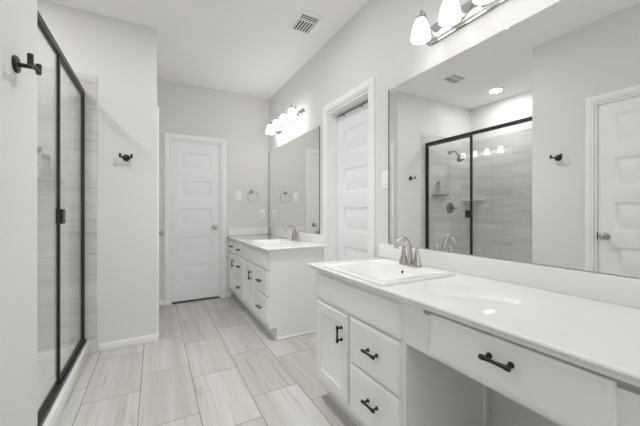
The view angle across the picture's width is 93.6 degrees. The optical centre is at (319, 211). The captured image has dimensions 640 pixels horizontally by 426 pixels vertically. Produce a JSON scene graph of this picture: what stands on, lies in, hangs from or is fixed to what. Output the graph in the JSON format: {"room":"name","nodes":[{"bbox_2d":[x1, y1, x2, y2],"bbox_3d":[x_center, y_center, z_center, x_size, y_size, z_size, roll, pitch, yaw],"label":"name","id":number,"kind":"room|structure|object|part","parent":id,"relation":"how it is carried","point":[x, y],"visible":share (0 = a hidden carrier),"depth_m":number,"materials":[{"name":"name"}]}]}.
{"room":"bathroom","nodes":[
{"label":"bathroom","id":0,"kind":"room"},
{"bbox_2d":[0,0,36,425],"bbox_3d":[-0.411,-0.233,-0.226,0.110,2.766,3.200,0,0,-29],"label":"wall","id":1,"kind":"structure","parent":0,"point":[18,18],"depth_m":1.04,"materials":[{"name":"paint"}]},
{"bbox_2d":[11,53,41,74],"bbox_3d":[-1.001,-0.496,1.025,0.059,0.056,0.099,0,0,-29],"label":"robe hook","id":2,"kind":"object","parent":1,"relation":"attached to","point":[16,64],"visible":1,"depth_m":1.01,"materials":[{"name":"black metal"}]},
{"bbox_3d":[-1.022,-0.496,1.013,0.010,0.056,0.056,0,0,-29],"label":"mount plate","id":3,"kind":"part","parent":2,"relation":"part of","materials":[{"name":"black metal"}]},
{"bbox_3d":[-1.001,-0.496,1.025,0.042,0.014,0.014,0,0,-29],"label":"post","id":4,"kind":"part","parent":2,"relation":"part of","materials":[{"name":"black metal"}]},
{"bbox_2d":[37,0,158,351],"bbox_3d":[-2.179,-0.233,2.317,1.646,2.766,0.122,0,0,-29],"label":"wall","id":5,"kind":"structure","parent":0,"point":[109,49],"depth_m":2.51,"materials":[{"name":"paint"}]},
{"bbox_2d":[37,67,96,353],"bbox_3d":[-2.303,0.024,2.187,1.104,2.252,0.011,0,0,-29],"label":"tiled wall","id":6,"kind":"structure","parent":5,"relation":"attached to","point":[69,96],"depth_m":2.36,"materials":[{"name":"grey tile"}]},
{"bbox_2d":[37,177,63,181],"bbox_3d":[-2.108,-0.241,2.242,0.296,0.023,0.078,0,0,-29],"label":"shower shelf","id":7,"kind":"object","parent":6,"relation":"attached to","point":[51,180],"visible":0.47,"depth_m":2.24,"materials":[{"name":"grey tile"}]},
{"bbox_2d":[41,154,50,168],"bbox_3d":[-2.065,-0.337,2.265,0.060,0.192,0.060,0,0,-29],"label":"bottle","id":8,"kind":"object","parent":7,"relation":"on","point":[42,155],"visible":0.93,"depth_m":2.25,"materials":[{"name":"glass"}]},
{"bbox_3d":[-2.108,-0.235,2.243,0.290,0.010,0.078,0,0,-29],"label":"shelf plate","id":9,"kind":"part","parent":7,"relation":"part of","materials":[{"name":"grey metal"}]},
{"bbox_2d":[119,153,132,160],"bbox_3d":[-1.631,-0.455,2.528,0.099,0.056,0.059,0,0,-29],"label":"robe hook","id":10,"kind":"object","parent":5,"relation":"attached to","point":[125,157],"visible":1,"depth_m":2.52,"materials":[{"name":"black metal"}]},
{"bbox_2d":[142,25,156,335],"bbox_3d":[-1.763,-0.233,3.126,0.114,2.766,1.118,0,0,-29],"label":"wall","id":11,"kind":"structure","parent":0,"point":[149,35],"depth_m":2.63,"materials":[{"name":"paint"}]},
{"bbox_2d":[157,106,158,332],"bbox_3d":[-1.658,0.094,3.068,0.016,2.112,0.749,0,0,-29],"label":"door frame","id":12,"kind":"structure","parent":11,"relation":"attached to","point":[157,106],"depth_m":2.75,"materials":[{"name":"white paint"}]},
{"bbox_2d":[56,296,356,425],"bbox_3d":[-0.578,1.200,1.136,3.320,0.100,5.948,0,0,-29],"label":"floor","id":13,"kind":"structure","parent":0,"point":[212,362],"depth_m":2.04,"materials":[{"name":"tile"}]},
{"bbox_2d":[37,342,89,425],"bbox_3d":[-1.977,1.099,1.556,1.047,0.102,1.407,0,0,-29],"label":"shower pan","id":14,"kind":"object","parent":13,"relation":"on","point":[45,358],"visible":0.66,"depth_m":1.99,"materials":[{"name":"white plastic"}]},
{"bbox_2d":[37,9,86,425],"bbox_3d":[-1.558,0.040,1.786,0.048,2.016,1.407,0,0,-29],"label":"shower door frame","id":15,"kind":"structure","parent":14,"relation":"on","point":[61,377],"depth_m":1.78,"materials":[{"name":"black metal"}]},
{"bbox_3d":[-1.566,0.030,1.830,0.012,0.090,0.067,0,0,-29],"label":"handle","id":16,"kind":"part","parent":15,"relation":"part of","materials":[{"name":"black metal"}]},
{"bbox_3d":[-1.723,0.047,2.088,0.020,1.938,0.668,0,0,-29],"label":"door frame","id":17,"kind":"part","parent":15,"relation":"part of","materials":[{"name":"black metal"}]},
{"bbox_2d":[172,296,219,303],"bbox_3d":[-1.609,1.147,3.903,0.574,0.006,0.104,0,0,-29],"label":"threshold","id":18,"kind":"object","parent":13,"relation":"on","point":[215,297],"visible":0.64,"depth_m":3.87,"materials":[{"name":"grey metal"}]},
{"bbox_2d":[229,239,322,340],"bbox_3d":[-0.611,0.753,3.467,0.611,0.794,1.626,0,0,-29],"label":"vanity cabinet","id":19,"kind":"object","parent":13,"relation":"on","point":[278,289],"visible":0.96,"depth_m":2.79,"materials":[{"name":"paint"}]},
{"bbox_3d":[-1.121,0.449,3.856,0.019,0.139,0.360,0,0,-29],"label":"drawer","id":20,"kind":"part","parent":19,"relation":"part of","materials":[{"name":"paint"}]},
{"bbox_3d":[-1.121,0.765,3.856,0.019,0.450,0.360,0,0,-29],"label":"door","id":21,"kind":"part","parent":19,"relation":"part of","materials":[{"name":"paint"}]},
{"bbox_3d":[-0.942,0.881,3.530,0.019,0.234,0.345,0,0,-29],"label":"drawer","id":22,"kind":"part","parent":19,"relation":"part of","materials":[{"name":"paint"}]},
{"bbox_3d":[-0.942,0.643,3.530,0.019,0.222,0.345,0,0,-29],"label":"drawer","id":23,"kind":"part","parent":19,"relation":"part of","materials":[{"name":"paint"}]},
{"bbox_3d":[-0.942,0.449,3.530,0.019,0.139,0.345,0,0,-29],"label":"drawer","id":24,"kind":"part","parent":19,"relation":"part of","materials":[{"name":"paint"}]},
{"bbox_3d":[-0.825,0.696,3.356,0.018,0.679,1.579,0,0,-29],"label":"frame","id":25,"kind":"part","parent":19,"relation":"part of","materials":[{"name":"paint"}]},
{"bbox_3d":[-0.751,0.765,3.182,0.019,0.450,0.369,0,0,-29],"label":"door","id":26,"kind":"part","parent":19,"relation":"part of","materials":[{"name":"paint"}]},
{"bbox_3d":[-0.559,0.881,2.832,0.019,0.234,0.387,0,0,-29],"label":"drawer","id":27,"kind":"part","parent":19,"relation":"part of","materials":[{"name":"paint"}]},
{"bbox_3d":[-0.559,0.643,2.832,0.019,0.222,0.387,0,0,-29],"label":"drawer","id":28,"kind":"part","parent":19,"relation":"part of","materials":[{"name":"paint"}]},
{"bbox_2d":[227,227,323,251],"bbox_3d":[-0.599,0.292,3.465,0.594,0.128,1.642,0,0,-29],"label":"countertop","id":29,"kind":"structure","parent":19,"relation":"on","point":[316,241],"depth_m":3.56,"materials":[{"name":"stone"}]},
{"bbox_2d":[247,239,308,246],"bbox_3d":[-0.444,0.380,3.104,0.485,0.136,0.532,0,0,-29],"label":"sink","id":30,"kind":"object","parent":29,"relation":"in","point":[272,242],"visible":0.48,"depth_m":3.19,"materials":[{"name":"white ceramic"}]},
{"bbox_2d":[285,225,299,241],"bbox_3d":[-0.301,0.226,3.136,0.149,0.171,0.156,0,0,-29],"label":"faucet","id":31,"kind":"object","parent":29,"relation":"on","point":[295,236],"visible":1,"depth_m":3.12,"materials":[{"name":"silver metal"}]},
{"bbox_3d":[-0.305,0.220,3.134,0.139,0.159,0.034,0,0,-29],"label":"spout","id":32,"kind":"part","parent":31,"relation":"part of","materials":[{"name":"silver metal"}]},
{"bbox_3d":[-0.235,0.253,3.115,0.053,0.094,0.053,0,0,-29],"label":"handle","id":33,"kind":"part","parent":31,"relation":"part of","materials":[{"name":"silver metal"}]},
{"bbox_3d":[-0.166,1.139,2.790,0.482,0.022,0.011,0,0,-29],"label":"shoe moulding","id":34,"kind":"part","parent":19,"relation":"part of","materials":[{"name":"white paint"}]},
{"bbox_2d":[316,270,639,425],"bbox_3d":[0.584,0.753,1.288,0.611,0.794,1.607,0,0,-29],"label":"vanity cabinet","id":35,"kind":"object","parent":13,"relation":"on","point":[384,360],"visible":0.98,"depth_m":1.24,"materials":[{"name":"paint"}]},
{"bbox_3d":[0.067,0.765,1.691,0.019,0.450,0.328,0,0,-29],"label":"door","id":36,"kind":"part","parent":35,"relation":"part of","materials":[{"name":"paint"}]},
{"bbox_3d":[0.099,0.643,1.575,0.036,0.088,0.018,0,0,-29],"label":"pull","id":37,"kind":"part","parent":35,"relation":"part of","materials":[{"name":"black metal"}]},
{"bbox_3d":[0.170,0.696,1.542,0.018,0.679,0.727,0,0,-29],"label":"frame","id":38,"kind":"part","parent":35,"relation":"part of","materials":[{"name":"paint"}]},
{"bbox_3d":[0.222,0.873,1.351,0.036,0.018,0.088,0,0,-29],"label":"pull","id":39,"kind":"part","parent":35,"relation":"part of","materials":[{"name":"black metal"}]},
{"bbox_3d":[0.222,0.639,1.351,0.036,0.018,0.088,0,0,-29],"label":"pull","id":40,"kind":"part","parent":35,"relation":"part of","materials":[{"name":"black metal"}]},
{"bbox_3d":[0.241,0.881,1.372,0.019,0.234,0.350,0,0,-29],"label":"drawer","id":41,"kind":"part","parent":35,"relation":"part of","materials":[{"name":"paint"}]},
{"bbox_3d":[0.241,0.643,1.372,0.019,0.222,0.350,0,0,-29],"label":"drawer","id":42,"kind":"part","parent":35,"relation":"part of","materials":[{"name":"paint"}]},
{"bbox_2d":[308,243,639,386],"bbox_3d":[0.580,0.292,1.314,0.594,0.128,1.657,0,0,-29],"label":"countertop","id":43,"kind":"structure","parent":35,"relation":"on","point":[589,320],"depth_m":1.05,"materials":[{"name":"stone"}]},
{"bbox_2d":[324,259,454,285],"bbox_3d":[0.356,0.380,1.646,0.485,0.136,0.532,0,0,-29],"label":"sink","id":44,"kind":"object","parent":43,"relation":"in","point":[381,272],"visible":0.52,"depth_m":1.69,"materials":[{"name":"white ceramic"}]},
{"bbox_2d":[394,236,421,267],"bbox_3d":[0.479,0.226,1.714,0.149,0.171,0.156,0,0,-29],"label":"faucet","id":45,"kind":"object","parent":43,"relation":"on","point":[406,260],"visible":1,"depth_m":1.72,"materials":[{"name":"silver metal"}]},
{"bbox_3d":[0.497,0.253,1.781,0.053,0.094,0.053,0,0,-29],"label":"handle","id":46,"kind":"part","parent":45,"relation":"part of","materials":[{"name":"silver metal"}]},
{"bbox_3d":[0.475,0.220,1.711,0.139,0.159,0.034,0,0,-29],"label":"spout","id":47,"kind":"part","parent":45,"relation":"part of","materials":[{"name":"silver metal"}]},
{"bbox_3d":[0.521,0.304,1.736,0.052,0.014,0.156,0,0,-29],"label":"plate","id":48,"kind":"part","parent":45,"relation":"part of","materials":[{"name":"silver metal"}]},
{"bbox_3d":[0.546,0.253,1.692,0.053,0.094,0.053,0,0,-29],"label":"handle","id":49,"kind":"part","parent":45,"relation":"part of","materials":[{"name":"silver metal"}]},
{"bbox_3d":[0.497,0.424,0.849,0.036,0.018,0.088,0,0,-29],"label":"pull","id":50,"kind":"part","parent":35,"relation":"part of","materials":[{"name":"black metal"}]},
{"bbox_3d":[0.519,0.442,0.865,0.019,0.149,0.494,0,0,-29],"label":"drawer","id":51,"kind":"part","parent":35,"relation":"part of","materials":[{"name":"paint"}]},
{"bbox_2d":[45,0,368,98],"bbox_3d":[-0.578,-1.666,1.136,3.320,0.100,5.948,0,0,-29],"label":"ceiling","id":52,"kind":"structure","parent":0,"point":[246,47],"depth_m":2.73,"materials":[{"name":"paint"}]},
{"bbox_2d":[288,10,323,35],"bbox_3d":[-0.125,-1.610,2.576,0.206,0.012,0.287,0,0,-29],"label":"ceiling vent","id":53,"kind":"object","parent":52,"relation":"in","point":[305,22],"visible":1,"depth_m":2.56,"materials":[{"name":"white plastic"}]},
{"bbox_2d":[157,78,268,300],"bbox_3d":[-1.434,-0.233,4.007,1.538,2.766,0.110,0,0,-29],"label":"wall","id":54,"kind":"structure","parent":0,"point":[242,120],"depth_m":4.06,"materials":[{"name":"paint"}]},
{"bbox_2d":[159,300,164,305],"bbox_3d":[-1.940,1.117,3.660,0.089,0.066,0.012,0,0,-29],"label":"baseboard","id":55,"kind":"structure","parent":54,"relation":"attached to","point":[161,302],"depth_m":3.66,"materials":[{"name":"white paint"}]},
{"bbox_2d":[164,132,225,304],"bbox_3d":[-1.608,0.091,3.902,0.738,2.118,0.126,0,0,-29],"label":"door frame","id":56,"kind":"structure","parent":54,"relation":"attached to","point":[167,136],"depth_m":3.73,"materials":[{"name":"white paint"}]},
{"bbox_2d":[172,140,218,301],"bbox_3d":[-1.589,0.122,3.866,0.572,2.016,0.103,0,0,-29],"label":"door","id":57,"kind":"structure","parent":54,"relation":"in","point":[195,166],"depth_m":3.87,"materials":[{"name":"white paint"}]},
{"bbox_2d":[236,191,240,199],"bbox_3d":[-1.115,-0.218,4.114,0.080,0.128,0.009,0,0,-29],"label":"light switch","id":58,"kind":"object","parent":54,"relation":"attached to","point":[238,193],"visible":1,"depth_m":4.11,"materials":[{"name":"white plastic"}]},
{"bbox_2d":[247,190,258,202],"bbox_3d":[-0.937,-0.211,4.188,0.164,0.179,0.051,0,0,-29],"label":"towel ring","id":59,"kind":"object","parent":54,"relation":"attached to","point":[250,191],"visible":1,"depth_m":4.18,"materials":[{"name":"grey metal"}]},
{"bbox_2d":[260,210,264,217],"bbox_3d":[-0.822,0.038,4.275,0.078,0.122,0.009,0,0,-29],"label":"electrical outlet","id":60,"kind":"object","parent":54,"relation":"attached to","point":[262,212],"visible":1,"depth_m":4.27,"materials":[{"name":"white plastic"}]},
{"bbox_2d":[269,0,639,425],"bbox_3d":[0.672,-0.233,1.879,0.110,2.766,5.848,0,0,-29],"label":"wall","id":61,"kind":"structure","parent":0,"point":[376,41],"depth_m":2.16,"materials":[{"name":"paint"}]},
{"bbox_2d":[266,104,304,134],"bbox_3d":[-0.447,-1.097,3.615,0.182,0.166,0.858,0,0,-29],"label":"vanity light","id":62,"kind":"object","parent":61,"relation":"attached to","point":[284,122],"visible":1,"depth_m":3.48,"materials":[{"name":"white glass"}]},
{"bbox_3d":[-0.649,-1.070,3.908,0.109,0.114,0.109,0,0,-29],"label":"lamp shade","id":63,"kind":"part","parent":62,"relation":"part of","materials":[{"name":"white glass"}]},
{"bbox_3d":[-0.536,-1.070,3.701,0.109,0.114,0.109,0,0,-29],"label":"lamp shade","id":64,"kind":"part","parent":62,"relation":"part of","materials":[{"name":"white glass"}]},
{"bbox_3d":[-0.422,-1.070,3.494,0.109,0.114,0.109,0,0,-29],"label":"lamp shade","id":65,"kind":"part","parent":62,"relation":"part of","materials":[{"name":"white glass"}]},
{"bbox_3d":[-0.377,-1.082,3.654,0.024,0.116,0.858,0,0,-29],"label":"plate","id":66,"kind":"part","parent":62,"relation":"part of","materials":[{"name":"silver metal"}]},
{"bbox_3d":[-0.309,-1.070,3.288,0.109,0.114,0.109,0,0,-29],"label":"lamp shade","id":67,"kind":"part","parent":62,"relation":"part of","materials":[{"name":"white glass"}]},
{"bbox_2d":[269,126,319,233],"bbox_3d":[-0.368,-0.315,3.651,0.010,1.078,1.516,0,0,-29],"label":"mirror","id":68,"kind":"object","parent":61,"relation":"attached to","point":[294,166],"visible":0.99,"depth_m":3.45,"materials":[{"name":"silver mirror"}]},
{"bbox_2d":[268,227,323,244],"bbox_3d":[-0.348,0.277,3.603,0.020,0.098,1.642,0,0,-29],"label":"backsplash","id":69,"kind":"structure","parent":61,"relation":"attached to","point":[303,236],"depth_m":3.30,"materials":[{"name":"stone"}]},
{"bbox_2d":[323,76,374,261],"bbox_3d":[0.289,0.070,2.613,0.176,2.161,0.776,0,0,-29],"label":"door frame","id":70,"kind":"structure","parent":61,"relation":"attached to","point":[369,84],"depth_m":2.84,"materials":[{"name":"white paint"}]},
{"bbox_2d":[338,102,367,259],"bbox_3d":[0.324,0.117,2.632,0.043,2.042,0.590,0,0,-29],"label":"door","id":71,"kind":"structure","parent":61,"relation":"in","point":[352,125],"depth_m":2.67,"materials":[{"name":"white paint"}]},
{"bbox_2d":[382,171,387,188],"bbox_3d":[0.462,-0.224,2.138,0.009,0.128,0.072,0,0,-29],"label":"light switch","id":72,"kind":"object","parent":61,"relation":"attached to","point":[384,173],"visible":1,"depth_m":2.13,"materials":[{"name":"white plastic"}]},
{"bbox_2d":[411,0,507,45],"bbox_3d":[0.736,-1.052,1.458,0.182,0.166,0.720,0,0,-29],"label":"vanity light","id":73,"kind":"object","parent":61,"relation":"attached to","point":[453,17],"visible":1,"depth_m":1.57,"materials":[{"name":"white glass"}]},
{"bbox_3d":[0.567,-1.025,1.691,0.109,0.114,0.109,0,0,-29],"label":"lamp shade","id":74,"kind":"part","parent":73,"relation":"part of","materials":[{"name":"white glass"}]},
{"bbox_3d":[0.567,-1.024,1.691,0.060,0.093,0.060,0,0,-29],"label":"bulb","id":75,"kind":"part","parent":73,"relation":"part of","materials":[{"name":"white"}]},
{"bbox_3d":[0.602,-1.076,1.710,0.134,0.118,0.053,0,0,-29],"label":"arm","id":76,"kind":"part","parent":73,"relation":"part of","materials":[{"name":"silver metal"}]},
{"bbox_3d":[0.658,-1.024,1.524,0.060,0.093,0.060,0,0,-29],"label":"bulb","id":77,"kind":"part","parent":73,"relation":"part of","materials":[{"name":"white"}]},
{"bbox_3d":[0.658,-1.025,1.524,0.109,0.114,0.109,0,0,-29],"label":"lamp shade","id":78,"kind":"part","parent":73,"relation":"part of","materials":[{"name":"white glass"}]},
{"bbox_3d":[0.694,-1.076,1.544,0.134,0.118,0.053,0,0,-29],"label":"arm","id":79,"kind":"part","parent":73,"relation":"part of","materials":[{"name":"silver metal"}]},
{"bbox_3d":[0.750,-1.025,1.358,0.109,0.114,0.109,0,0,-29],"label":"lamp shade","id":80,"kind":"part","parent":73,"relation":"part of","materials":[{"name":"white glass"}]},
{"bbox_2d":[379,243,639,308],"bbox_3d":[0.831,0.277,1.453,0.020,0.098,1.656,0,0,-29],"label":"backsplash","id":81,"kind":"structure","parent":61,"relation":"attached to","point":[619,290],"depth_m":1.27,"materials":[{"name":"stone"}]},
{"bbox_2d":[388,0,639,277],"bbox_3d":[0.856,-0.315,1.419,0.010,1.078,1.565,0,0,-29],"label":"mirror","id":82,"kind":"object","parent":61,"relation":"attached to","point":[522,144],"visible":1,"depth_m":1.30,"materials":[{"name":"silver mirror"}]}
]}

